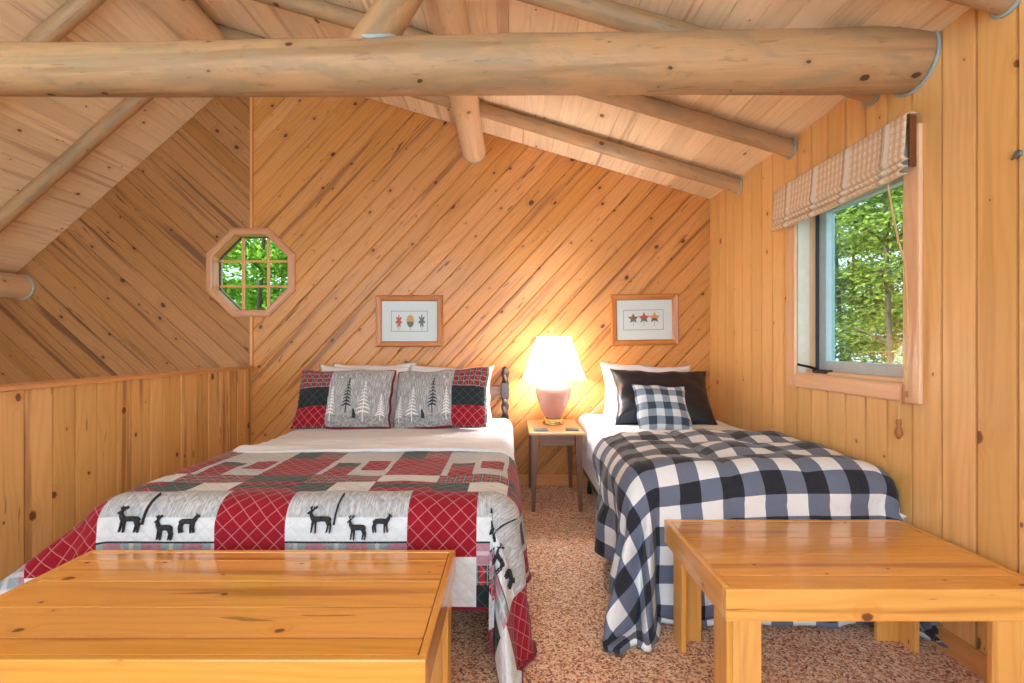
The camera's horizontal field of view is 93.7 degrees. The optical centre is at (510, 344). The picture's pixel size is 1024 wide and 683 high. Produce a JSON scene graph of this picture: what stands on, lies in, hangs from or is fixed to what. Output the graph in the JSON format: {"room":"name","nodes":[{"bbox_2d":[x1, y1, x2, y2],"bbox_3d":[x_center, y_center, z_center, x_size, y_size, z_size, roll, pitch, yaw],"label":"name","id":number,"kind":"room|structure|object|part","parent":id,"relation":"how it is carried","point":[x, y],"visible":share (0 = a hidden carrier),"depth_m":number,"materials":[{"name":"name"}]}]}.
{"room":"loft bedroom","nodes":[
{"label":"loft bedroom","id":0,"kind":"room"},
{"bbox_2d":[0,369,251,580],"bbox_3d":[-2.172,1.948,0.972,0.090,3.505,5.943,0,0,0],"label":"wall","id":1,"kind":"structure","parent":0,"point":[65,451],"depth_m":2.44,"materials":[{"name":"brown wood"}]},
{"bbox_2d":[0,366,254,391],"bbox_3d":[-2.166,0.183,0.972,0.122,0.023,5.943,0,0,0],"label":"trim","id":2,"kind":"structure","parent":1,"relation":"on","point":[80,381],"depth_m":2.52,"materials":[{"name":"brown wood"}]},
{"bbox_2d":[0,97,709,474],"bbox_3d":[-1.337,0.646,4.008,6.225,6.108,0.130,0,0,0],"label":"wall","id":3,"kind":"structure","parent":0,"point":[521,243],"depth_m":3.94,"materials":[{"name":"brown wood"}]},
{"bbox_2d":[0,272,33,299],"bbox_3d":[-4.019,-0.476,0.982,0.220,0.225,5.964,0,0,0],"label":"log beam","id":4,"kind":"structure","parent":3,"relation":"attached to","point":[17,286],"depth_m":3.83,"materials":[{"name":"brown wood"}]},
{"bbox_2d":[206,228,295,316],"bbox_3d":[-2.135,-0.595,3.995,0.734,0.734,0.156,0,0,0],"label":"window","id":5,"kind":"structure","parent":3,"relation":"in","point":[215,256],"depth_m":3.93,"materials":[{"name":"brown wood"}]},
{"bbox_3d":[-2.135,-0.595,4.032,0.622,0.622,0.022,0,0,0],"label":"sash","id":6,"kind":"part","parent":5,"relation":"part of","materials":[{"name":"brown wood"}]},
{"bbox_2d":[220,238,286,309],"bbox_3d":[-2.135,-0.595,4.019,0.604,0.604,0.017,0,0,0],"label":"grille","id":7,"kind":"object","parent":5,"relation":"attached to","point":[243,261],"depth_m":4.01,"materials":[{"name":"brown wood"}]},
{"bbox_2d":[250,97,252,365],"bbox_3d":[-2.127,-1.058,3.934,0.024,2.460,0.018,0,0,0],"label":"trim","id":8,"kind":"structure","parent":3,"relation":"attached to","point":[251,98],"depth_m":3.92,"materials":[{"name":"brown wood"}]},
{"bbox_2d":[376,295,442,346],"bbox_3d":[-0.831,-0.195,3.926,0.548,0.424,0.026,0,0,0],"label":"picture frame","id":9,"kind":"object","parent":3,"relation":"attached to","point":[401,320],"visible":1,"depth_m":3.94,"materials":[{"name":"brown wood"}]},
{"bbox_2d":[382,301,436,340],"bbox_3d":[-0.831,-0.195,3.934,0.456,0.332,0.001,0,0,0],"label":"print","id":10,"kind":"object","parent":9,"relation":"attached to","point":[401,320],"depth_m":3.93,"materials":[{"name":"grey paper"}]},
{"bbox_2d":[425,0,485,162],"bbox_3d":[-0.304,-1.594,0.982,0.200,0.200,5.964,0,0,0],"label":"log purlin","id":11,"kind":"object","parent":3,"relation":"attached to","point":[446,17],"visible":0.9,"depth_m":2.99,"materials":[{"name":"brown wood"}]},
{"bbox_2d":[518,475,587,484],"bbox_3d":[-0.246,1.107,3.935,3.761,0.085,0.016,0,0,0],"label":"baseboard","id":12,"kind":"structure","parent":3,"relation":"attached to","point":[523,479],"depth_m":3.93,"materials":[{"name":"brown wood"}]},
{"bbox_2d":[611,293,678,345],"bbox_3d":[1.094,-0.206,3.926,0.555,0.430,0.026,0,0,0],"label":"picture frame","id":13,"kind":"object","parent":3,"relation":"attached to","point":[636,319],"visible":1,"depth_m":3.94,"materials":[{"name":"brown wood"}]},
{"bbox_2d":[617,300,671,339],"bbox_3d":[1.094,-0.206,3.934,0.462,0.336,0.001,0,0,0],"label":"print","id":14,"kind":"object","parent":13,"relation":"attached to","point":[636,319],"depth_m":3.93,"materials":[{"name":"grey paper"}]},
{"bbox_2d":[0,0,969,273],"bbox_3d":[-1.458,-1.226,1.121,6.785,2.484,6.243,0,0,0],"label":"ceiling","id":15,"kind":"structure","parent":0,"point":[34,131],"depth_m":3.13,"materials":[{"name":"brown wood"}]},
{"bbox_2d":[20,0,106,41],"bbox_3d":[-3.173,-1.332,2.761,2.118,1.894,0.106,0,0,0],"label":"rafter","id":16,"kind":"object","parent":15,"relation":"attached to","point":[71,13],"visible":0.45,"depth_m":2.73,"materials":[{"name":"brown wood"}]},
{"bbox_2d":[0,97,153,232],"bbox_3d":[-3.174,-1.332,3.450,2.120,1.893,0.114,0,0,0],"label":"rafter","id":17,"kind":"object","parent":15,"relation":"attached to","point":[18,204],"visible":0.6,"depth_m":3.42,"materials":[{"name":"brown wood"}]},
{"bbox_2d":[141,0,249,97],"bbox_3d":[-2.143,-2.150,0.981,0.244,0.244,5.964,0,0,0],"label":"log","id":18,"kind":"object","parent":15,"relation":"attached to","point":[185,18],"visible":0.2,"depth_m":3.07,"materials":[{"name":"brown wood"}]},
{"bbox_2d":[216,24,741,194],"bbox_3d":[-0.231,-1.690,3.450,3.779,1.212,0.116,0,0,0],"label":"rafter","id":19,"kind":"object","parent":15,"relation":"attached to","point":[525,122],"visible":0.65,"depth_m":3.41,"materials":[{"name":"brown wood"}]},
{"bbox_2d":[253,0,796,159],"bbox_3d":[-0.232,-1.689,2.800,3.779,1.210,0.116,0,0,0],"label":"rafter","id":20,"kind":"object","parent":15,"relation":"attached to","point":[322,10],"visible":0.66,"depth_m":2.76,"materials":[{"name":"brown wood"}]},
{"bbox_2d":[517,0,879,106],"bbox_3d":[-0.231,-1.688,2.170,3.779,1.210,0.116,0,0,0],"label":"rafter","id":21,"kind":"object","parent":15,"relation":"attached to","point":[607,13],"visible":0.41,"depth_m":2.13,"materials":[{"name":"brown wood"}]},
{"bbox_2d":[946,0,1020,18],"bbox_3d":[-0.231,-1.690,1.580,3.780,1.213,0.116,0,0,0],"label":"rafter","id":22,"kind":"object","parent":15,"relation":"attached to","point":[997,9],"visible":1,"depth_m":1.58,"materials":[{"name":"brown wood"}]},
{"bbox_2d":[451,485,986,682],"bbox_3d":[-0.221,1.250,1.036,3.992,0.200,6.073,0,0,0],"label":"floor","id":23,"kind":"structure","parent":0,"point":[568,594],"depth_m":1.84,"materials":[{"name":"carpet"}]},
{"bbox_2d":[0,550,454,682],"bbox_3d":[-0.835,0.935,1.393,1.280,0.430,0.593,0,0,0],"label":"bench","id":24,"kind":"object","parent":23,"relation":"on","point":[98,616],"visible":1,"depth_m":1.27,"materials":[{"name":"brown wood"}]},
{"bbox_3d":[-1.465,0.767,1.393,0.020,0.095,0.553,0,0,0],"label":"rail","id":25,"kind":"part","parent":24,"relation":"part of","materials":[{"name":"brown wood"}]},
{"bbox_3d":[-0.835,0.767,1.107,1.280,0.095,0.020,0,0,0],"label":"rail","id":26,"kind":"part","parent":24,"relation":"part of","materials":[{"name":"brown wood"}]},
{"bbox_3d":[-0.835,0.767,1.680,1.280,0.095,0.020,0,0,0],"label":"rail","id":27,"kind":"part","parent":24,"relation":"part of","materials":[{"name":"brown wood"}]},
{"bbox_3d":[-0.205,0.767,1.393,0.020,0.095,0.553,0,0,0],"label":"rail","id":28,"kind":"part","parent":24,"relation":"part of","materials":[{"name":"brown wood"}]},
{"bbox_3d":[-0.250,0.983,1.554,0.104,0.335,0.092,0,0,0],"label":"leg","id":29,"kind":"part","parent":24,"relation":"part of","materials":[{"name":"brown wood"}]},
{"bbox_2d":[490,367,508,419],"bbox_3d":[-0.757,0.662,2.876,1.535,0.976,2.092,0,0,0],"label":"queen bed","id":30,"kind":"object","parent":23,"relation":"on","point":[503,389],"visible":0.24,"depth_m":3.87,"materials":[{"name":"brown wood"}]},
{"bbox_2d":[0,451,536,682],"bbox_3d":[-0.846,0.854,2.074,1.913,0.587,1.140,0,0,3],"label":"patchwork quilt","id":31,"kind":"object","parent":30,"relation":"on","point":[468,503],"visible":0.78,"depth_m":1.77,"materials":[{"name":"fabric"}]},
{"bbox_2d":[233,418,514,460],"bbox_3d":[-0.761,0.687,3.187,1.580,0.285,1.273,0,0,0],"label":"sheet","id":32,"kind":"object","parent":30,"relation":"on","point":[498,436],"visible":0.69,"depth_m":2.90,"materials":[{"name":"white fabric"}]},
{"bbox_2d":[290,370,396,428],"bbox_3d":[-1.180,0.385,3.422,0.691,0.411,0.276,0,0,0],"label":"pillow sham","id":33,"kind":"object","parent":32,"relation":"on","point":[350,399],"visible":1,"depth_m":3.35,"materials":[{"name":"fabric"}]},
{"bbox_2d":[319,364,409,422],"bbox_3d":[-1.139,0.369,3.662,0.709,0.446,0.244,0,0,0],"label":"bed pillow","id":34,"kind":"object","parent":32,"relation":"on","point":[322,367],"visible":0.12,"depth_m":3.68,"materials":[{"name":"white fabric"}]},
{"bbox_2d":[333,363,416,370],"bbox_3d":[-1.079,0.367,3.770,0.684,0.455,0.208,0,0,0],"label":"bed pillow","id":35,"kind":"object","parent":32,"relation":"on","point":[334,364],"visible":0.07,"depth_m":3.79,"materials":[{"name":"white fabric"}]},
{"bbox_2d":[393,367,488,428],"bbox_3d":[-0.501,0.387,3.429,0.698,0.454,0.271,0,0,6],"label":"pillow sham","id":36,"kind":"object","parent":32,"relation":"on","point":[449,398],"visible":0.98,"depth_m":3.35,"materials":[{"name":"grey fabric"}]},
{"bbox_2d":[410,365,494,421],"bbox_3d":[-0.459,0.375,3.677,0.663,0.436,0.252,0,0,0],"label":"bed pillow","id":37,"kind":"object","parent":32,"relation":"on","point":[413,367],"visible":0.1,"depth_m":3.70,"materials":[{"name":"white fabric"}]},
{"bbox_3d":[-0.739,0.366,3.888,1.322,0.077,0.024,0,0,0],"label":"rail","id":38,"kind":"part","parent":30,"relation":"part of","materials":[{"name":"brown wood"}]},
{"bbox_3d":[-0.048,0.662,3.888,0.068,0.976,0.068,0,0,0],"label":"post","id":39,"kind":"part","parent":30,"relation":"part of","materials":[{"name":"brown wood"}]},
{"bbox_2d":[526,420,584,511],"bbox_3d":[0.319,0.877,3.600,0.387,0.545,0.600,0,0,0],"label":"nightstand","id":40,"kind":"object","parent":23,"relation":"on","point":[556,435],"visible":1,"depth_m":3.33,"materials":[{"name":"brown wood"}]},
{"bbox_3d":[0.165,0.886,3.870,0.044,0.527,0.044,0,0,0],"label":"leg","id":41,"kind":"part","parent":40,"relation":"part of","materials":[{"name":"brown wood"}]},
{"bbox_3d":[0.165,0.886,3.330,0.044,0.527,0.044,0,0,0],"label":"leg","id":42,"kind":"part","parent":40,"relation":"part of","materials":[{"name":"brown wood"}]},
{"bbox_2d":[533,428,547,430],"bbox_3d":[0.212,0.600,3.410,0.096,0.010,0.096,0,0,-3],"label":"coaster","id":43,"kind":"object","parent":40,"relation":"on","point":[535,429],"visible":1,"depth_m":3.38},
{"bbox_2d":[522,333,586,424],"bbox_3d":[0.325,0.255,3.695,0.467,0.700,0.417,0,0,0],"label":"table lamp","id":44,"kind":"object","parent":40,"relation":"on","point":[553,358],"visible":1,"depth_m":3.56,"materials":[{"name":"white fabric"}]},
{"bbox_3d":[0.325,-0.062,3.695,0.251,0.007,0.217,0,0,0],"label":"shade trim","id":45,"kind":"part","parent":44,"relation":"part of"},
{"bbox_3d":[0.325,0.255,3.695,0.467,0.007,0.417,0,0,0],"label":"shade trim","id":46,"kind":"part","parent":44,"relation":"part of","materials":[{"name":"white fabric"}]},
{"bbox_3d":[0.325,0.097,3.695,0.460,0.317,0.410,0,0,0],"label":"lamp shade","id":47,"kind":"part","parent":44,"relation":"part of","materials":[{"name":"white fabric"}]},
{"bbox_3d":[0.470,0.886,3.870,0.044,0.527,0.044,0,0,0],"label":"leg","id":48,"kind":"part","parent":40,"relation":"part of","materials":[{"name":"brown wood"}]},
{"bbox_2d":[565,428,578,430],"bbox_3d":[0.435,0.600,3.420,0.096,0.010,0.096,0,0,5],"label":"coaster","id":49,"kind":"object","parent":40,"relation":"on","point":[566,429],"visible":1,"depth_m":3.38,"materials":[{"name":"grey"}]},
{"bbox_3d":[0.470,0.886,3.330,0.044,0.527,0.044,0,0,0],"label":"leg","id":50,"kind":"part","parent":40,"relation":"part of","materials":[{"name":"brown wood"}]},
{"bbox_2d":[582,426,598,496],"bbox_3d":[1.060,0.858,2.982,1.030,0.585,1.883,0,0,0],"label":"twin bed","id":51,"kind":"object","parent":23,"relation":"on","point":[588,467],"visible":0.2,"depth_m":3.52,"materials":[{"name":"white fabric"}]},
{"bbox_3d":[1.060,0.677,2.982,1.030,0.225,1.883,0,0,0],"label":"mattress","id":52,"kind":"part","parent":51,"relation":"part of","materials":[{"name":"white fabric"}]},
{"bbox_3d":[1.060,1.018,3.011,0.946,0.033,1.783,0,0,0],"label":"bed frame","id":53,"kind":"part","parent":51,"relation":"part of","materials":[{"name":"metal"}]},
{"bbox_2d":[578,414,742,462],"bbox_3d":[1.062,0.672,3.256,1.070,0.239,1.314,0,0,0],"label":"sheet","id":54,"kind":"object","parent":51,"relation":"on","point":[598,427],"visible":0.32,"depth_m":3.27,"materials":[{"name":"white fabric"}]},
{"bbox_2d":[600,362,690,418],"bbox_3d":[1.046,0.368,3.698,0.738,0.470,0.250,0,0,0],"label":"bed pillow","id":55,"kind":"object","parent":54,"relation":"on","point":[611,405],"visible":0.16,"depth_m":3.71,"materials":[{"name":"white fabric"}]},
{"bbox_2d":[631,384,692,429],"bbox_3d":[1.030,0.433,3.271,0.370,0.313,0.232,0,0,0],"label":"throw pillow","id":56,"kind":"object","parent":54,"relation":"on","point":[658,407],"visible":0.97,"depth_m":3.21,"materials":[{"name":"fabric"}]},
{"bbox_2d":[609,368,717,424],"bbox_3d":[1.106,0.385,3.503,0.730,0.410,0.338,0,0,4],"label":"bed pillow","id":57,"kind":"object","parent":54,"relation":"on","point":[700,412],"visible":0.63,"depth_m":3.45,"materials":[{"name":"black leather"}]},
{"bbox_2d":[592,429,948,654],"bbox_3d":[0.991,0.812,2.344,1.306,0.661,1.158,0,0,0],"label":"comforter","id":58,"kind":"object","parent":51,"relation":"on","point":[645,479],"visible":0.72,"depth_m":2.00,"materials":[{"name":"fabric"}]},
{"bbox_2d":[664,519,1023,682],"bbox_3d":[1.119,0.935,1.698,0.973,0.430,0.573,0,0,0],"label":"bench","id":59,"kind":"object","parent":23,"relation":"on","point":[896,575],"visible":1,"depth_m":1.51,"materials":[{"name":"brown wood"}]},
{"bbox_3d":[0.688,0.983,1.836,0.104,0.335,0.092,0,0,0],"label":"leg","id":60,"kind":"part","parent":59,"relation":"part of","materials":[{"name":"brown wood"}]},
{"bbox_3d":[0.643,0.767,1.698,0.020,0.095,0.533,0,0,0],"label":"rail","id":61,"kind":"part","parent":59,"relation":"part of","materials":[{"name":"brown wood"}]},
{"bbox_3d":[0.688,0.983,1.462,0.104,0.335,0.092,0,0,0],"label":"leg","id":62,"kind":"part","parent":59,"relation":"part of","materials":[{"name":"brown wood"}]},
{"bbox_3d":[1.119,0.767,1.975,0.973,0.095,0.020,0,0,0],"label":"rail","id":63,"kind":"part","parent":59,"relation":"part of","materials":[{"name":"brown wood"}]},
{"bbox_3d":[1.119,0.767,1.422,0.973,0.095,0.020,0,0,0],"label":"rail","id":64,"kind":"part","parent":59,"relation":"part of","materials":[{"name":"brown wood"}]},
{"bbox_3d":[1.473,0.983,1.836,0.104,0.335,0.092,0,0,0],"label":"leg","id":65,"kind":"part","parent":59,"relation":"part of","materials":[{"name":"brown wood"}]},
{"bbox_3d":[1.596,0.767,1.698,0.020,0.095,0.533,0,0,0],"label":"rail","id":66,"kind":"part","parent":59,"relation":"part of","materials":[{"name":"brown wood"}]},
{"bbox_3d":[1.473,0.983,1.462,0.104,0.335,0.092,0,0,0],"label":"leg","id":67,"kind":"part","parent":59,"relation":"part of","materials":[{"name":"brown wood"}]},
{"bbox_2d":[710,0,1023,654],"bbox_3d":[1.705,0.066,1.036,0.140,2.568,6.073,0,0,0],"label":"wall","id":68,"kind":"structure","parent":0,"point":[956,468],"depth_m":1.81,"materials":[{"name":"brown wood"}]},
{"bbox_2d":[0,26,941,97],"bbox_3d":[-0.823,-1.145,1.950,4.958,0.268,0.258,0,0,0],"label":"tie beam","id":69,"kind":"structure","parent":68,"relation":"attached to","point":[861,60],"depth_m":1.86,"materials":[{"name":"brown wood"}]},
{"bbox_2d":[349,0,423,37],"bbox_3d":[-0.484,-1.356,1.950,0.364,0.463,0.173,0,0,0],"label":"brace","id":70,"kind":"object","parent":69,"relation":"on","point":[384,18],"visible":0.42,"depth_m":1.89,"materials":[{"name":"brown wood"}]},
{"bbox_2d":[787,123,922,404],"bbox_3d":[1.714,-0.323,2.357,0.202,1.120,0.918,0,0,0],"label":"window","id":71,"kind":"structure","parent":68,"relation":"in","point":[811,363],"depth_m":2.57,"materials":[{"name":"brown wood"}]},
{"bbox_3d":[1.624,-0.323,2.775,0.022,1.120,0.082,0,0,0],"label":"casing","id":72,"kind":"part","parent":71,"relation":"part of","materials":[{"name":"brown wood"}]},
{"bbox_3d":[1.672,0.115,2.654,0.064,0.075,0.237,0,0,-13],"label":"crank handle","id":73,"kind":"part","parent":71,"relation":"part of","materials":[{"name":"metal"}]},
{"bbox_2d":[770,111,920,438],"bbox_3d":[1.579,-0.268,2.385,0.092,1.317,0.960,0,0,0],"label":"blind","id":74,"kind":"object","parent":71,"relation":"attached to","point":[878,159],"visible":1,"depth_m":2.17,"materials":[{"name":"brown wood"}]},
{"bbox_3d":[1.592,-0.193,1.974,0.029,1.006,0.085,0,0,-10],"label":"pull cord","id":75,"kind":"part","parent":74,"relation":"part of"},
{"bbox_3d":[1.724,0.160,2.357,0.182,0.034,0.762,0,0,0],"label":"sill","id":76,"kind":"part","parent":71,"relation":"part of","materials":[{"name":"brown wood"}]},
{"bbox_3d":[1.767,-0.328,2.353,0.050,0.945,0.746,0,0,0],"label":"sash","id":77,"kind":"part","parent":71,"relation":"part of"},
{"bbox_2d":[902,384,907,403],"bbox_3d":[1.603,0.200,1.955,0.021,0.081,0.014,0,0,0],"label":"cleat","id":78,"kind":"object","parent":71,"relation":"attached to","point":[904,393],"visible":1,"depth_m":1.95,"materials":[{"name":"brown wood"}]},
{"bbox_3d":[1.624,-0.323,1.939,0.022,1.120,0.082,0,0,0],"label":"casing","id":79,"kind":"part","parent":71,"relation":"part of","materials":[{"name":"brown wood"}]},
{"bbox_2d":[926,625,986,681],"bbox_3d":[1.627,1.107,0.963,0.016,0.085,5.926,0,0,0],"label":"baseboard","id":80,"kind":"structure","parent":68,"relation":"attached to","point":[967,655],"depth_m":1.72,"materials":[{"name":"brown wood"}]},
{"bbox_2d":[1011,150,1022,159],"bbox_3d":[1.612,-0.609,1.529,0.080,0.038,0.026,0,0,-34],"label":"coat hook","id":81,"kind":"object","parent":68,"relation":"attached to","point":[1017,154],"visible":1,"depth_m":1.53,"materials":[{"name":"grey paint"}]},
{"label":"outside","id":82,"kind":"structure","parent":0,"visible":0},
{"bbox_3d":[0.000,3.850,18.000,60.000,0.099,44.000,0,0,0],"label":"ground","id":83,"kind":"structure","parent":82,"visible":0},
{"bbox_2d":[223,263,257,308],"bbox_3d":[-6.360,-0.469,10.439,4.958,8.548,4.175,0,0,-36],"label":"leafy tree","id":84,"kind":"object","parent":83,"relation":"on","point":[223,263],"visible":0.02,"depth_m":10.03,"materials":[{"name":"green plant"}]},
{"bbox_2d":[223,238,266,309],"bbox_3d":[-6.741,-0.409,12.920,4.888,8.428,4.116,0,0,-33],"label":"leafy tree","id":85,"kind":"object","parent":83,"relation":"on","point":[260,240],"visible":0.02,"depth_m":11.99,"materials":[{"name":"green plant"}]},
{"bbox_2d":[223,238,286,309],"bbox_3d":[-4.442,-0.236,7.369,3.947,8.080,4.686,0,0,-44],"label":"leafy tree","id":86,"kind":"object","parent":83,"relation":"on","point":[259,303],"visible":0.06,"depth_m":7.26,"materials":[{"name":"green plant"}]},
{"bbox_2d":[223,238,286,306],"bbox_3d":[-5.541,-0.475,8.681,4.181,8.560,4.965,0,0,9],"label":"leafy tree","id":87,"kind":"object","parent":83,"relation":"on","point":[229,291],"visible":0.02,"depth_m":8.02,"materials":[{"name":"green plant"}]},
{"bbox_2d":[224,238,286,297],"bbox_3d":[-4.082,-0.564,10.001,5.068,8.737,4.268,0,0,-26],"label":"leafy tree","id":88,"kind":"object","parent":83,"relation":"on","point":[275,290],"visible":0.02,"depth_m":8.70,"materials":[{"name":"green plant"}]},
{"bbox_2d":[236,242,286,304],"bbox_3d":[-5.104,-0.624,11.090,4.326,8.858,5.137,0,0,15],"label":"leafy tree","id":89,"kind":"object","parent":83,"relation":"on","point":[254,269],"visible":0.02,"depth_m":11.57,"materials":[{"name":"green plant"}]},
{"bbox_2d":[835,223,884,361],"bbox_3d":[5.698,-1.265,10.014,5.248,10.140,4.630,0,0,8],"label":"leafy tree","id":90,"kind":"object","parent":83,"relation":"on","point":[848,282],"visible":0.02,"depth_m":9.11,"materials":[{"name":"green plant"}]},
{"bbox_2d":[835,307,898,355],"bbox_3d":[4.537,-0.287,8.842,3.735,8.180,4.234,0,0,-32],"label":"leafy tree","id":91,"kind":"object","parent":83,"relation":"on","point":[862,322],"visible":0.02,"depth_m":8.13,"materials":[{"name":"green plant"}]},
{"bbox_2d":[835,186,902,363],"bbox_3d":[5.546,-1.186,6.979,4.812,9.981,3.774,0,0,-29],"label":"leafy tree","id":92,"kind":"object","parent":83,"relation":"on","point":[870,236],"visible":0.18,"depth_m":7.09,"materials":[{"name":"green plant"}]},
{"bbox_2d":[835,228,902,363],"bbox_3d":[7.272,-0.711,8.737,4.674,9.030,4.123,0,0,-7],"label":"leafy tree","id":93,"kind":"object","parent":83,"relation":"on","point":[895,317],"visible":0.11,"depth_m":8.28,"materials":[{"name":"green plant"}]},
{"bbox_2d":[835,194,902,362],"bbox_3d":[6.564,-0.793,9.089,3.476,9.194,4.433,0,0,10],"label":"leafy tree","id":94,"kind":"object","parent":83,"relation":"on","point":[838,245],"visible":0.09,"depth_m":8.98,"materials":[{"name":"green plant"}]},
{"bbox_2d":[835,221,902,363],"bbox_3d":[8.585,-1.090,9.802,5.066,9.788,4.469,0,0,32],"label":"leafy tree","id":95,"kind":"object","parent":83,"relation":"on","point":[876,301],"visible":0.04,"depth_m":9.79,"materials":[{"name":"green plant"}]},
{"bbox_2d":[835,196,902,363],"bbox_3d":[7.955,-1.071,11.885,3.687,9.751,4.701,0,0,-21],"label":"leafy tree","id":96,"kind":"object","parent":83,"relation":"on","point":[853,254],"visible":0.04,"depth_m":11.47,"materials":[{"name":"green plant"}]},
{"bbox_2d":[835,198,902,362],"bbox_3d":[10.190,-0.944,11.652,4.336,9.496,4.915,0,0,21],"label":"leafy tree","id":97,"kind":"object","parent":83,"relation":"on","point":[894,198],"visible":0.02,"depth_m":11.99,"materials":[{"name":"green plant"}]},
{"bbox_2d":[835,202,902,359],"bbox_3d":[10.348,-1.927,16.051,4.335,11.465,5.527,0,0,-39],"label":"leafy tree","id":98,"kind":"object","parent":83,"relation":"on","point":[863,202],"visible":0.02,"depth_m":15.38,"materials":[{"name":"green plant"}]},
{"bbox_2d":[836,194,902,361],"bbox_3d":[9.633,-0.885,14.121,3.546,9.378,4.521,0,0,10],"label":"leafy tree","id":99,"kind":"object","parent":83,"relation":"on","point":[878,224],"visible":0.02,"depth_m":13.37,"materials":[{"name":"green plant"}]},
{"bbox_2d":[838,193,902,361],"bbox_3d":[12.466,-0.873,15.941,4.842,9.355,4.272,0,0,-8],"label":"leafy tree","id":100,"kind":"object","parent":83,"relation":"on","point":[891,193],"visible":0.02,"depth_m":15.60,"materials":[{"name":"green plant"}]},
{"bbox_2d":[857,251,902,361],"bbox_3d":[11.732,-0.704,13.068,4.666,9.015,4.116,0,0,-9],"label":"leafy tree","id":101,"kind":"object","parent":83,"relation":"on","point":[895,251],"visible":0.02,"depth_m":13.48,"materials":[{"name":"green plant"}]}
]}

